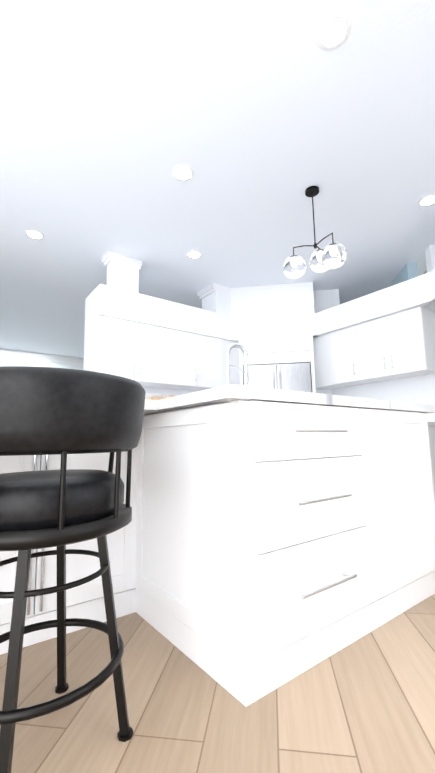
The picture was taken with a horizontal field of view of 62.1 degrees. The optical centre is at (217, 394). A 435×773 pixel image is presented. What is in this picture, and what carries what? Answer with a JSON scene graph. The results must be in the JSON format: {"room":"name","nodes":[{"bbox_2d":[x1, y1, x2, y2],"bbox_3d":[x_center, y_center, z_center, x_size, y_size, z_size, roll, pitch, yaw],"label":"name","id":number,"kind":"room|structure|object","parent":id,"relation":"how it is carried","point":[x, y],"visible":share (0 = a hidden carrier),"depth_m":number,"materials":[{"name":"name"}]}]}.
{"room":"kitchen","nodes":[
{"label":"kitchen","id":0,"kind":"room"},
{"bbox_2d":[0,356,82,369],"bbox_3d":[-4.822,0.265,7.550,8.945,3.110,12.551,-2,-8,8],"label":"wall","id":1,"kind":"structure","parent":0,"point":[7,361],"depth_m":9.29,"materials":[{"name":"white paint"}]},
{"bbox_2d":[0,348,83,364],"bbox_3d":[-0.728,-1.477,6.150,16.662,0.175,10.198,5,-9,-38],"label":"crown molding","id":2,"kind":"structure","parent":1,"relation":"attached to","point":[12,353],"depth_m":9.34,"materials":[{"name":"white wood"}]},
{"bbox_2d":[83,251,238,396],"bbox_3d":[-0.675,-0.138,5.077,2.210,3.110,0.560,4,-9,-37],"label":"wall","id":3,"kind":"structure","parent":0,"point":[118,296],"depth_m":4.73,"materials":[{"name":"white paint"}]},
{"bbox_2d":[87,315,239,390],"bbox_3d":[-0.561,-0.487,5.078,2.370,0.758,0.387,4,-9,-37],"label":"upper cabinet","id":4,"kind":"object","parent":3,"relation":"attached to","point":[146,355],"visible":0.92,"depth_m":4.17,"materials":[{"name":"white wood"}]},
{"bbox_2d":[0,594,434,772],"bbox_3d":[-0.263,1.403,4.469,20.000,0.120,16.500,-2,-8,8],"label":"floor","id":5,"kind":"structure","parent":0,"point":[365,704],"depth_m":1.00,"materials":[{"name":"brown wood"}]},
{"bbox_2d":[0,366,145,772],"bbox_3d":[-0.442,0.424,0.965,0.486,0.924,0.530,-2,-8,8],"label":"stool","id":6,"kind":"object","parent":5,"relation":"on","point":[63,412],"visible":1,"depth_m":0.81,"materials":[{"name":"black leather"}]},
{"bbox_2d":[0,375,434,706],"bbox_3d":[-0.262,0.594,2.136,2.864,0.879,2.798,-2,-8,8],"label":"kitchen island","id":7,"kind":"object","parent":5,"relation":"on","point":[263,542],"depth_m":1.34,"materials":[{"name":"wood"}]},
{"bbox_2d":[225,343,248,378],"bbox_3d":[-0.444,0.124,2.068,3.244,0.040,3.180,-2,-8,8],"label":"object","id":8,"kind":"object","parent":7,"relation":"on","point":[237,345],"depth_m":2.46,"materials":[{"name":"silver metal"}]},
{"bbox_2d":[239,329,315,392],"bbox_3d":[0.870,0.269,5.214,1.024,2.278,0.784,-2,-8,8],"label":"fridge","id":9,"kind":"object","parent":5,"relation":"on","point":[282,360],"visible":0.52,"depth_m":5.00,"materials":[{"name":"grey metal"}]},
{"bbox_2d":[428,426,434,498],"bbox_3d":[2.044,0.870,4.583,1.414,0.879,1.537,-2,-8,8],"label":"base cabinet","id":10,"kind":"object","parent":5,"relation":"on","point":[431,429],"depth_m":3.90,"materials":[{"name":"white wood"}]},
{"bbox_2d":[427,422,434,425],"bbox_3d":[2.040,0.411,4.625,1.428,0.040,1.572,-2,-8,8],"label":"countertop","id":11,"kind":"structure","parent":10,"relation":"on","point":[428,423],"depth_m":3.92,"materials":[{"name":"white stone"}]},
{"bbox_2d":[0,0,434,357],"bbox_3d":[-0.325,-1.799,4.888,20.000,0.120,16.500,-2,-8,8],"label":"ceiling","id":12,"kind":"structure","parent":0,"point":[259,117],"depth_m":2.92,"materials":[{"name":"white paint"}]},
{"bbox_2d":[25,230,44,239],"bbox_3d":[-2.065,-1.807,4.082,0.200,0.006,0.200,-2,-8,8],"label":"recessed light","id":13,"kind":"object","parent":12,"relation":"in","point":[35,234],"visible":1,"depth_m":4.08,"materials":[{"name":"white plastic"}]},
{"bbox_2d":[172,165,193,180],"bbox_3d":[-0.306,-1.957,3.194,0.200,0.006,0.200,-2,-8,8],"label":"recessed light","id":14,"kind":"object","parent":12,"relation":"in","point":[182,172],"visible":1,"depth_m":3.18,"materials":[{"name":"white plastic"}]},
{"bbox_2d":[186,251,201,258],"bbox_3d":[-0.295,-1.775,4.585,0.200,0.006,0.200,-2,-8,8],"label":"recessed light","id":15,"kind":"object","parent":12,"relation":"in","point":[194,254],"visible":1,"depth_m":4.58,"materials":[{"name":"white"}]},
{"bbox_2d":[283,186,346,278],"bbox_3d":[0.869,-1.519,3.355,0.542,0.878,0.485,-2,-8,8],"label":"pendant light","id":16,"kind":"object","parent":12,"relation":"hanging from","point":[332,255],"visible":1,"depth_m":3.31,"materials":[{"name":"glass"}]},
{"bbox_2d":[316,13,351,50],"bbox_3d":[0.679,-2.117,2.114,0.200,0.006,0.200,-2,-8,8],"label":"recessed light","id":17,"kind":"object","parent":12,"relation":"in","point":[333,29],"visible":1,"depth_m":2.11,"materials":[{"name":"white plastic"}]},
{"bbox_2d":[417,194,434,206],"bbox_3d":[2.120,-1.947,3.625,0.200,0.006,0.200,-2,-8,8],"label":"recessed light","id":18,"kind":"object","parent":12,"relation":"in","point":[425,201],"visible":1,"depth_m":3.63,"materials":[{"name":"white plastic"}]},
{"bbox_2d":[231,282,339,394],"bbox_3d":[0.895,-0.105,5.563,2.100,3.110,0.500,-2,-8,8],"label":"wall","id":19,"kind":"structure","parent":0,"point":[283,307],"depth_m":5.49,"materials":[{"name":"white paint"}]},
{"bbox_2d":[331,286,434,421],"bbox_3d":[2.289,0.036,4.920,0.150,2.610,1.640,4,-9,-37],"label":"wall","id":20,"kind":"structure","parent":0,"point":[420,389],"depth_m":4.68,"materials":[{"name":"white paint"}]},
{"bbox_2d":[313,306,434,388],"bbox_3d":[1.974,-0.553,4.948,0.387,0.758,1.747,4,-9,-37],"label":"upper cabinet","id":21,"kind":"object","parent":20,"relation":"attached to","point":[399,345],"visible":0.98,"depth_m":4.22,"materials":[{"name":"white wood"}]},
{"bbox_2d":[388,262,417,286],"bbox_3d":[2.892,-0.045,6.315,0.120,3.110,3.320,-2,-8,8],"label":"wall","id":22,"kind":"structure","parent":0,"point":[408,271],"depth_m":4.89,"materials":[{"name":"blue paint"}]},
{"bbox_2d":[425,245,434,314],"bbox_3d":[3.328,-0.325,4.240,1.340,3.110,0.140,-2,-8,8],"label":"wall","id":23,"kind":"structure","parent":0,"point":[430,255],"depth_m":4.46,"materials":[{"name":"white paint"}]},
{"bbox_3d":[2.998,-0.862,0.084,0.800,3.110,8.250,-2,-8,8],"label":"wall","id":24,"kind":"structure","parent":0,"visible":0},
{"bbox_2d":[315,267,434,335],"bbox_3d":[1.744,-1.622,0.954,1.865,0.330,9.411,-2,-8,8],"label":"soffit beam","id":25,"kind":"structure","parent":24,"relation":"attached to","point":[406,295],"depth_m":4.57,"materials":[{"name":"white"}]}
]}

